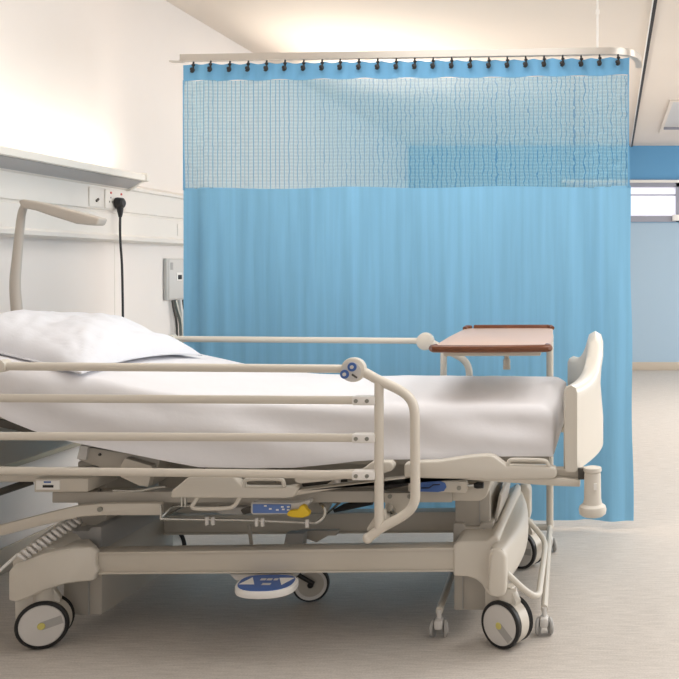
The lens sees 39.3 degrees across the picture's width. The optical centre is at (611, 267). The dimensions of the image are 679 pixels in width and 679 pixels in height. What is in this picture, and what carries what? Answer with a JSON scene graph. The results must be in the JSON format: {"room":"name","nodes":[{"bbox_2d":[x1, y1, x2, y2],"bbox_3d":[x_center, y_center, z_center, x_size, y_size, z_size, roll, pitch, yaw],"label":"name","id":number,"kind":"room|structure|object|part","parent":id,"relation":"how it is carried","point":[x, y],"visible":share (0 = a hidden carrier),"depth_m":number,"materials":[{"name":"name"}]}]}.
{"room":"hospital room","nodes":[
{"label":"hospital room","id":0,"kind":"room"},
{"bbox_2d":[0,0,288,548],"bbox_3d":[-2.470,-0.120,3.900,0.100,2.660,13.000,0,0,0],"label":"wall","id":1,"kind":"structure","parent":0,"point":[96,82],"depth_m":4.08,"materials":[{"name":"paint"}]},
{"bbox_2d":[0,521,60,574],"bbox_3d":[-2.413,1.160,3.890,0.015,0.100,12.980,0,0,0],"label":"baseboard","id":2,"kind":"structure","parent":1,"relation":"attached to","point":[6,553],"depth_m":3.53,"materials":[{"name":"beige"}]},
{"bbox_2d":[5,443,81,466],"bbox_3d":[-2.402,0.740,3.890,0.035,0.120,12.980,0,0,0],"label":"trim","id":3,"kind":"structure","parent":1,"relation":"attached to","point":[24,461],"depth_m":3.68,"materials":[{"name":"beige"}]},
{"bbox_2d":[0,145,148,190],"bbox_3d":[-2.315,-0.419,3.296,0.106,0.089,1.992,0,0,0],"label":"wall light","id":4,"kind":"object","parent":1,"relation":"attached to","point":[10,158],"visible":1,"depth_m":3.71,"materials":[{"name":"white"}]},
{"bbox_2d":[0,168,182,245],"bbox_3d":[-2.388,-0.270,4.200,0.064,0.290,6.000,0,0,0],"label":"wall trunking panel","id":5,"kind":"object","parent":1,"relation":"attached to","point":[151,216],"depth_m":3.94,"materials":[{"name":"white plastic"}]},
{"bbox_2d":[89,187,103,207],"bbox_3d":[-2.364,-0.325,4.025,0.011,0.088,0.111,0,0,0],"label":"outlet","id":6,"kind":"object","parent":1,"relation":"attached to","point":[96,195],"visible":1,"depth_m":4.02,"materials":[{"name":"white plastic"}]},
{"bbox_2d":[114,242,115,314],"bbox_3d":[-2.419,0.275,4.270,0.002,0.810,0.008,0,0,0],"label":"trim","id":7,"kind":"structure","parent":1,"relation":"attached to","point":[114,242],"depth_m":4.27,"materials":[{"name":"white"}]},
{"bbox_2d":[105,189,126,209],"bbox_3d":[-2.365,-0.325,4.184,0.007,0.088,0.179,0,0,0],"label":"double socket","id":8,"kind":"object","parent":1,"relation":"attached to","point":[110,195],"visible":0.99,"depth_m":4.15,"materials":[{"name":"white plastic"}]},
{"bbox_2d":[113,197,125,316],"bbox_3d":[-2.305,0.433,4.300,0.047,1.540,0.318,0,0,17],"label":"power cord","id":9,"kind":"object","parent":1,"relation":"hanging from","point":[119,203],"visible":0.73,"depth_m":4.17,"materials":[{"name":"black rubber"}]},
{"bbox_2d":[164,258,182,342],"bbox_3d":[-2.399,0.311,4.897,0.039,0.727,0.340,0,0,0],"label":"control box","id":10,"kind":"object","parent":1,"relation":"attached to","point":[173,268],"visible":0.52,"depth_m":4.82,"materials":[{"name":"grey plastic"}]},
{"bbox_2d":[177,224,180,235],"bbox_3d":[-2.368,-0.207,4.800,0.002,0.065,0.044,0,0,0],"label":"blank plate","id":11,"kind":"object","parent":1,"relation":"attached to","point":[178,225],"visible":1,"depth_m":4.79,"materials":[{"name":"white plastic"}]},
{"bbox_2d":[0,370,678,678],"bbox_3d":[0.890,1.260,3.900,6.820,0.100,13.200,0,0,0],"label":"floor","id":12,"kind":"structure","parent":0,"point":[613,599],"depth_m":3.01,"materials":[{"name":"plastic"}]},
{"bbox_2d":[0,331,605,648],"bbox_3d":[-1.111,0.719,3.166,2.189,0.980,1.068,0,0,0],"label":"hospital bed","id":13,"kind":"object","parent":12,"relation":"on","point":[129,523],"visible":0.91,"depth_m":2.80,"materials":[{"name":"beige paint"}]},
{"bbox_3d":[-2.188,0.530,3.170,0.035,0.360,0.860,0,0,0],"label":"headboard","id":14,"kind":"part","parent":13,"relation":"part of","materials":[{"name":"beige plastic"}]},
{"bbox_3d":[-1.786,0.688,2.779,0.074,0.028,0.005,0,0,0],"label":"label plate","id":15,"kind":"part","parent":13,"relation":"part of","materials":[{"name":"white plastic"}]},
{"bbox_2d":[9,199,106,310],"bbox_3d":[-2.089,0.046,3.300,0.350,0.605,0.060,0,0,0],"label":"lamp","id":16,"kind":"object","parent":13,"relation":"attached to","point":[64,213],"visible":0.71,"depth_m":3.28,"materials":[{"name":"beige"}]},
{"bbox_3d":[-2.222,0.029,3.300,0.084,0.569,0.039,0,0,0],"label":"post","id":17,"kind":"part","parent":16,"relation":"part of","materials":[{"name":"beige"}]},
{"bbox_3d":[-2.064,-0.208,3.300,0.300,0.097,0.060,0,0,0],"label":"arm","id":18,"kind":"part","parent":16,"relation":"part of","materials":[{"name":"beige"}]},
{"bbox_3d":[-1.778,0.820,2.788,0.696,0.150,0.025,0,0,0],"label":"lift arm","id":19,"kind":"part","parent":13,"relation":"part of","materials":[{"name":"beige paint"}]},
{"bbox_3d":[-1.720,0.544,2.817,0.840,0.197,0.035,0,0,0],"label":"backrest frame","id":20,"kind":"part","parent":13,"relation":"part of","materials":[{"name":"grey metal"}]},
{"bbox_3d":[-1.520,0.653,2.815,0.102,0.091,0.030,0,0,0],"label":"actuator arm","id":21,"kind":"part","parent":13,"relation":"part of","materials":[{"name":"beige paint"}]},
{"bbox_3d":[-1.225,0.728,2.712,0.159,0.046,0.012,0,0,0],"label":"grab handle","id":22,"kind":"part","parent":13,"relation":"part of","materials":[{"name":"beige plastic"}]},
{"bbox_3d":[-1.164,0.677,2.725,0.393,0.068,0.040,0,0,0],"label":"panel","id":23,"kind":"part","parent":13,"relation":"part of","materials":[{"name":"beige plastic"}]},
{"bbox_2d":[160,498,340,527],"bbox_3d":[-1.151,0.763,2.858,0.523,0.093,0.252,0,0,0],"label":"wire tray","id":24,"kind":"object","parent":13,"relation":"on","point":[293,507],"depth_m":2.74,"materials":[{"name":"silver metal"}]},
{"bbox_3d":[-1.076,0.662,2.712,0.135,0.032,0.012,0,0,0],"label":"grab handle","id":25,"kind":"part","parent":13,"relation":"part of","materials":[{"name":"beige plastic"}]},
{"bbox_3d":[-1.084,0.987,2.746,0.170,0.015,0.108,0,0,0],"label":"pedal panel","id":26,"kind":"part","parent":13,"relation":"part of","materials":[{"name":"blue plastic"}]},
{"bbox_3d":[-1.037,0.749,2.760,0.188,0.048,0.030,0,0,0],"label":"control panel","id":27,"kind":"part","parent":13,"relation":"part of","materials":[{"name":"blue plastic"}]},
{"bbox_2d":[0,354,566,467],"bbox_3d":[-1.167,0.438,3.170,1.965,0.385,0.825,0,0,0],"label":"mattress","id":28,"kind":"object","parent":13,"relation":"on","point":[519,416],"visible":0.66,"depth_m":2.78,"materials":[{"name":"white fabric"}]},
{"bbox_2d":[0,309,202,373],"bbox_3d":[-1.884,0.244,3.123,0.504,0.199,0.655,0,0,7],"label":"pillow","id":29,"kind":"object","parent":28,"relation":"on","point":[33,336],"visible":0.96,"depth_m":2.95,"materials":[{"name":"white fabric"}]},
{"bbox_3d":[-1.142,1.015,3.140,0.092,0.140,0.040,0,0,0],"label":"strut plate","id":30,"kind":"part","parent":13,"relation":"part of","materials":[{"name":"grey plastic"}]},
{"bbox_3d":[-0.827,0.632,2.725,0.307,0.069,0.040,0,0,0],"label":"panel","id":31,"kind":"part","parent":13,"relation":"part of","materials":[{"name":"beige plastic"}]},
{"bbox_3d":[-0.786,0.312,2.642,0.060,0.060,0.004,0,0,0],"label":"button plate","id":32,"kind":"part","parent":13,"relation":"part of","materials":[{"name":"grey plastic"}]},
{"bbox_3d":[-0.871,0.797,2.950,0.132,0.051,0.026,0,0,0],"label":"release lever","id":33,"kind":"part","parent":13,"relation":"part of","materials":[{"name":"black plastic"}]},
{"bbox_3d":[-0.719,0.777,2.686,0.059,0.076,0.028,0,0,0],"label":"rail arm","id":34,"kind":"part","parent":13,"relation":"part of","materials":[{"name":"beige paint"}]},
{"bbox_3d":[-0.679,0.565,2.660,0.194,0.541,0.033,0,0,0],"label":"rail","id":35,"kind":"part","parent":13,"relation":"part of","materials":[{"name":"beige metal"}]},
{"bbox_3d":[-0.683,0.750,2.808,0.089,0.064,0.015,0,0,0],"label":"rail plate","id":36,"kind":"part","parent":13,"relation":"part of","materials":[{"name":"beige paint"}]},
{"bbox_3d":[-0.551,0.691,2.788,0.189,0.041,0.025,0,0,0],"label":"tilt lever","id":37,"kind":"part","parent":13,"relation":"part of","materials":[{"name":"beige paint"}]},
{"bbox_3d":[-0.679,0.565,3.680,0.194,0.541,0.033,0,0,0],"label":"rail","id":38,"kind":"part","parent":13,"relation":"part of","materials":[{"name":"beige metal"}]},
{"bbox_3d":[-0.422,0.689,2.780,0.031,0.022,0.022,0,0,0],"label":"knob","id":39,"kind":"part","parent":13,"relation":"part of","materials":[{"name":"black plastic"}]},
{"bbox_3d":[-0.406,0.615,2.725,0.471,0.076,0.040,0,0,0],"label":"panel","id":40,"kind":"part","parent":13,"relation":"part of","materials":[{"name":"beige plastic"}]},
{"bbox_3d":[-0.393,0.843,3.140,0.036,0.150,0.320,0,0,0],"label":"latch plate","id":41,"kind":"part","parent":13,"relation":"part of","materials":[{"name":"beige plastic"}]},
{"bbox_3d":[-0.260,0.601,2.712,0.141,0.029,0.012,0,0,0],"label":"grab handle","id":42,"kind":"part","parent":13,"relation":"part of","materials":[{"name":"beige plastic"}]},
{"bbox_3d":[-0.091,0.637,2.721,0.027,0.035,0.018,0,0,0],"label":"bumper arm","id":43,"kind":"part","parent":13,"relation":"part of","materials":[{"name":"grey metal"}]},
{"bbox_3d":[-0.099,0.430,3.172,0.135,0.403,0.912,0,0,-2],"label":"footboard","id":44,"kind":"part","parent":13,"relation":"part of","materials":[{"name":"beige plastic"}]},
{"bbox_2d":[429,325,556,636],"bbox_3d":[-0.415,0.725,3.288,0.406,0.968,0.944,0,0,-3],"label":"table","id":45,"kind":"object","parent":12,"relation":"on","point":[506,341],"visible":0.76,"depth_m":3.04,"materials":[{"name":"beige laminate"}]},
{"bbox_3d":[-0.415,0.282,3.295,0.320,0.017,0.800,0,0,-3],"label":"under frame","id":46,"kind":"part","parent":45,"relation":"part of","materials":[{"name":"beige paint"}]},
{"bbox_3d":[-0.416,1.115,3.316,0.367,0.049,0.863,0,0,-3],"label":"frame","id":47,"kind":"part","parent":45,"relation":"part of","materials":[{"name":"beige paint"}]},
{"bbox_3d":[-0.395,0.336,3.291,0.028,0.089,0.028,0,0,-3],"label":"height lever","id":48,"kind":"part","parent":45,"relation":"part of","materials":[{"name":"beige paint"}]},
{"bbox_2d":[166,0,678,145],"bbox_3d":[0.890,-1.500,3.900,6.820,0.100,13.200,0,0,0],"label":"ceiling","id":49,"kind":"structure","parent":0,"point":[259,26],"depth_m":5.29,"materials":[{"name":"paint"}]},
{"bbox_2d":[169,0,641,67],"bbox_3d":[-0.977,-1.214,4.179,2.244,0.471,0.282,0,0,0],"label":"track","id":50,"kind":"object","parent":49,"relation":"hanging from","point":[634,55],"visible":0.99,"depth_m":4.10,"materials":[{"name":"beige metal"}]},
{"bbox_2d":[183,54,633,521],"bbox_3d":[-0.971,0.094,4.106,2.145,2.156,0.062,0,0,3],"label":"privacy curtain","id":51,"kind":"object","parent":50,"relation":"hanging from","point":[403,199],"visible":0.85,"depth_m":4.11,"materials":[{"name":"blue fabric"}]},
{"bbox_3d":[-0.981,-0.630,4.109,2.123,0.520,0.028,0,0,3],"label":"panel","id":52,"kind":"part","parent":51,"relation":"part of","materials":[{"name":"blue fabric"}]},
{"bbox_3d":[-0.954,-1.002,4.183,2.192,0.031,0.275,0,0,0],"label":"rail","id":53,"kind":"part","parent":50,"relation":"part of","materials":[{"name":"beige metal"}]},
{"bbox_3d":[-0.067,-1.232,4.058,0.040,0.434,0.040,0,0,0],"label":"suspension rod","id":54,"kind":"part","parent":50,"relation":"part of","materials":[{"name":"white metal"}]},
{"bbox_2d":[630,0,656,146],"bbox_3d":[0.231,-1.445,3.900,0.026,0.018,13.000,0,0,0],"label":"trim","id":55,"kind":"structure","parent":49,"relation":"attached to","point":[654,2],"depth_m":6.07,"materials":[{"name":"black"}]},
{"bbox_2d":[659,100,678,132],"bbox_3d":[0.845,-1.435,8.469,0.689,0.029,1.799,0,0,0],"label":"recessed light","id":56,"kind":"object","parent":49,"relation":"in","point":[670,124],"visible":1,"depth_m":8.53,"materials":[{"name":"paint"}]},
{"bbox_2d":[664,102,678,126],"bbox_3d":[0.845,-1.446,8.294,0.629,0.005,1.389,0,0,0],"label":"diffuser","id":57,"kind":"object","parent":56,"relation":"attached to","point":[671,118],"depth_m":8.30,"materials":[{"name":"grey plastic"}]},
{"bbox_2d":[629,146,678,361],"bbox_3d":[0.890,-0.120,10.475,6.620,2.660,0.150,0,0,0],"label":"wall","id":58,"kind":"structure","parent":0,"point":[654,246],"depth_m":10.40,"materials":[{"name":"blue paint"}]},
{"bbox_2d":[630,180,678,221],"bbox_3d":[1.010,-0.794,10.385,3.220,0.496,0.110,0,0,0],"label":"window","id":59,"kind":"structure","parent":58,"relation":"in","point":[651,200],"depth_m":10.41,"materials":[{"name":"grey glass"}]},
{"bbox_3d":[0.115,-0.788,10.415,1.289,0.344,0.010,0,0,0],"label":"pane","id":60,"kind":"part","parent":59,"relation":"part of","materials":[{"name":"white glass"}]},
{"bbox_3d":[0.777,-0.593,10.350,0.130,0.071,0.040,0,0,0],"label":"handle","id":61,"kind":"part","parent":59,"relation":"part of","materials":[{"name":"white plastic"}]},
{"bbox_2d":[632,362,678,369],"bbox_3d":[0.890,1.162,10.390,6.620,0.095,0.020,0,0,0],"label":"baseboard","id":62,"kind":"structure","parent":58,"relation":"attached to","point":[635,365],"depth_m":10.38,"materials":[{"name":"beige"}]}
]}

